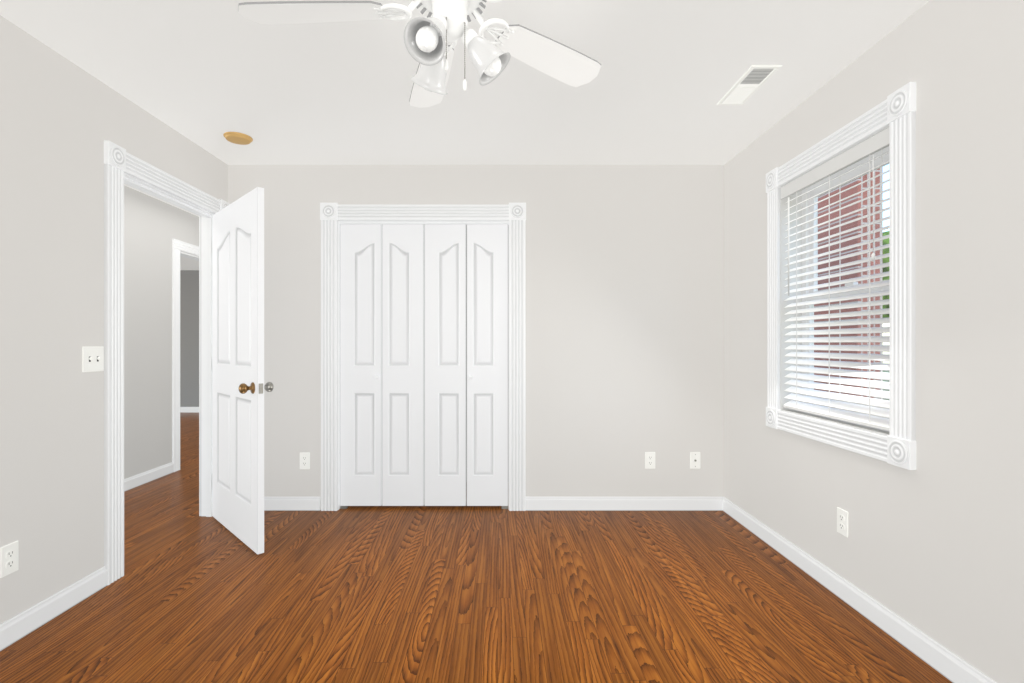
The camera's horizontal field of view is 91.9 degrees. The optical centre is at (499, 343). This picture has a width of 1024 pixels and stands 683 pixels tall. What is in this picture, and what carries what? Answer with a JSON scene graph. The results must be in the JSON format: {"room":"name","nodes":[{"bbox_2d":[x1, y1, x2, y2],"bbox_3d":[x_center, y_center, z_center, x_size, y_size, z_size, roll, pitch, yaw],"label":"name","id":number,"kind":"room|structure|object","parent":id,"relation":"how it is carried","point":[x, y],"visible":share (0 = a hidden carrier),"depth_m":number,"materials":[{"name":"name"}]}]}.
{"room":"empty bedroom","nodes":[
{"label":"empty bedroom","id":0,"kind":"room"},
{"bbox_2d":[0,15,227,623],"bbox_3d":[-1.979,-0.046,1.385,0.110,2.440,4.230,0,0,0],"label":"wall","id":1,"kind":"structure","parent":0,"point":[56,118],"depth_m":2.13,"materials":[{"name":"white paint"}]},
{"bbox_2d":[0,541,18,577],"bbox_3d":[-1.920,0.842,1.939,0.008,0.118,0.072,0,0,0],"label":"outlet","id":2,"kind":"object","parent":1,"relation":"attached to","point":[9,554],"visible":1,"depth_m":1.93,"materials":[{"name":"white plastic"}]},
{"bbox_2d":[82,346,103,371],"bbox_3d":[-1.915,0.071,2.338,0.019,0.118,0.122,0,0,0],"label":"double switch plate","id":3,"kind":"object","parent":1,"relation":"attached to","point":[92,357],"visible":1,"depth_m":2.33,"materials":[{"name":"white plastic"}]},
{"bbox_2d":[104,140,229,585],"bbox_3d":[-1.979,0.093,2.944,0.180,2.163,1.084,0,0,0],"label":"door frame","id":4,"kind":"structure","parent":1,"relation":"attached to","point":[121,168],"depth_m":2.49,"materials":[{"name":"white wood"}]},
{"bbox_2d":[212,187,273,553],"bbox_3d":[-1.608,0.147,3.068,0.182,2.030,0.879,0,0,-40],"label":"door","id":5,"kind":"structure","parent":1,"relation":"in","point":[238,386],"depth_m":2.95,"materials":[{"name":"white wood"}]},
{"bbox_2d":[124,186,198,478],"bbox_3d":[-3.055,-0.046,4.635,0.110,2.440,10.730,0,0,0],"label":"wall","id":6,"kind":"structure","parent":0,"point":[151,224],"depth_m":4.22,"materials":[{"name":"grey paint"}]},
{"bbox_2d":[124,462,173,491],"bbox_3d":[-2.517,1.127,4.690,0.966,0.095,10.620,0,0,0],"label":"baseboard","id":7,"kind":"structure","parent":6,"relation":"attached to","point":[137,480],"depth_m":4.20,"materials":[{"name":"white wood"}]},
{"bbox_2d":[172,238,198,471],"bbox_3d":[-3.046,0.104,5.060,0.128,2.140,1.060,0,0,0],"label":"door frame","id":8,"kind":"structure","parent":6,"relation":"attached to","point":[178,246],"depth_m":4.56,"materials":[{"name":"white wood"}]},
{"bbox_2d":[180,270,198,406],"bbox_3d":[-6.055,-0.046,3.990,5.890,2.440,9.220,0,0,0],"label":"wall","id":9,"kind":"structure","parent":0,"point":[189,279],"depth_m":8.50,"materials":[{"name":"grey paint"}]},
{"bbox_2d":[180,407,198,411],"bbox_3d":[-6.110,1.127,8.492,6.000,0.095,0.015,0,0,0],"label":"baseboard","id":10,"kind":"structure","parent":9,"relation":"attached to","point":[182,409],"depth_m":8.49,"materials":[{"name":"white wood"}]},
{"bbox_2d":[0,0,929,269],"bbox_3d":[-3.623,-1.326,4.635,10.754,0.120,10.730,0,0,0],"label":"ceiling","id":11,"kind":"structure","parent":0,"point":[324,93],"depth_m":2.31,"materials":[{"name":"white paint"}]},
{"bbox_2d":[223,132,252,144],"bbox_3d":[-1.603,-1.255,3.032,0.160,0.022,0.160,0,0,0],"label":"smoke detector","id":12,"kind":"object","parent":11,"relation":"attached to","point":[233,137],"depth_m":3.00,"materials":[{"name":"beige plastic"}]},
{"bbox_2d":[238,0,600,107],"bbox_3d":[-0.206,-1.000,1.469,1.144,0.532,1.211,0,0,0],"label":"ceiling fan","id":13,"kind":"object","parent":11,"relation":"hanging from","point":[425,39],"depth_m":1.49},
{"bbox_2d":[717,65,781,104],"bbox_3d":[1.212,-1.262,2.430,0.140,0.008,0.370,0,0,0],"label":"vent register","id":14,"kind":"object","parent":11,"relation":"in","point":[756,76],"depth_m":2.40,"materials":[{"name":"white metal"}]},
{"bbox_2d":[0,412,951,682],"bbox_3d":[-3.623,1.234,4.635,10.754,0.120,10.730,0,0,0],"label":"floor","id":15,"kind":"structure","parent":0,"point":[353,594],"depth_m":2.18,"materials":[{"name":"brown wood"}]},
{"bbox_2d":[228,165,723,496],"bbox_3d":[-0.140,-0.046,3.555,3.788,2.440,0.110,0,0,0],"label":"wall","id":16,"kind":"structure","parent":0,"point":[625,263],"depth_m":3.50,"materials":[{"name":"white paint"}]},
{"bbox_2d":[300,453,309,468],"bbox_3d":[-1.379,0.826,3.496,0.072,0.118,0.008,0,0,0],"label":"outlet","id":17,"kind":"object","parent":16,"relation":"attached to","point":[304,457],"visible":1,"depth_m":3.49,"materials":[{"name":"white plastic"}]},
{"bbox_2d":[320,203,525,510],"bbox_3d":[-0.540,0.090,3.538,1.447,2.167,0.144,0,0,0],"label":"door frame","id":18,"kind":"structure","parent":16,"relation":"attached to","point":[332,215],"depth_m":3.48,"materials":[{"name":"white wood"}]},
{"bbox_2d":[645,452,654,468],"bbox_3d":[1.061,0.822,3.496,0.072,0.118,0.008,0,0,0],"label":"outlet","id":19,"kind":"object","parent":16,"relation":"attached to","point":[649,456],"visible":1,"depth_m":3.49,"materials":[{"name":"white plastic"}]},
{"bbox_2d":[690,452,699,468],"bbox_3d":[1.379,0.822,3.492,0.072,0.118,0.017,0,0,0],"label":"outlet","id":20,"kind":"object","parent":16,"relation":"attached to","point":[694,456],"visible":1,"depth_m":3.49,"materials":[{"name":"white plastic"}]},
{"bbox_2d":[724,0,1023,682],"bbox_3d":[1.669,-0.046,1.385,0.170,2.440,4.230,0,0,0],"label":"wall","id":21,"kind":"structure","parent":0,"point":[939,544],"depth_m":1.80,"materials":[{"name":"white paint"}]},
{"bbox_2d":[0,497,996,682],"bbox_3d":[-0.170,1.127,1.440,3.508,0.095,4.120,0,0,0],"label":"baseboard","id":22,"kind":"structure","parent":21,"relation":"attached to","point":[951,666],"depth_m":2.31,"materials":[{"name":"white wood"}]},
{"bbox_2d":[766,82,915,469],"bbox_3d":[1.627,-0.259,2.393,0.155,1.478,1.022,0,0,0],"label":"window","id":23,"kind":"structure","parent":21,"relation":"in","point":[896,446],"depth_m":2.05,"materials":[{"name":"white wood"}]},
{"bbox_2d":[781,128,888,430],"bbox_3d":[1.612,-0.262,2.393,0.071,1.240,0.789,0,0,0],"label":"window blinds","id":24,"kind":"object","parent":23,"relation":"attached to","point":[880,141],"depth_m":2.34,"materials":[{"name":"white plastic"}]},
{"bbox_2d":[802,146,888,418],"bbox_3d":[1.719,-0.257,2.394,0.061,1.254,0.797,0,0,0],"label":"sash","id":25,"kind":"object","parent":23,"relation":"attached to","point":[877,162],"depth_m":2.71,"materials":[{"name":"white wood"}]},
{"bbox_2d":[837,507,847,537],"bbox_3d":[1.580,0.822,2.286,0.008,0.118,0.072,0,0,0],"label":"outlet","id":26,"kind":"object","parent":21,"relation":"attached to","point":[842,515],"visible":1,"depth_m":2.28,"materials":[{"name":"white plastic"}]},
{"label":"outside","id":27,"kind":"structure","parent":0,"visible":0},
{"bbox_2d":[883,370,888,399],"bbox_3d":[15.877,1.574,13.000,28.246,0.200,34.000,0,0,0],"label":"ground","id":28,"kind":"structure","parent":27,"point":[884,371],"depth_m":19.46,"materials":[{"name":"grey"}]},
{"bbox_2d":[814,168,880,398],"bbox_3d":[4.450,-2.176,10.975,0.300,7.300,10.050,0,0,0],"label":"brick house","id":29,"kind":"structure","parent":28,"relation":"on","point":[877,180],"depth_m":6.07,"materials":[{"name":"red brick"}]},
{"bbox_2d":[883,231,888,317],"bbox_3d":[5.992,-0.096,6.923,1.551,3.140,1.665,0,0,0],"label":"foliage","id":30,"kind":"object","parent":28,"relation":"on","point":[885,241],"visible":0.02,"depth_m":6.97,"materials":[{"name":"green plant"}]}
]}

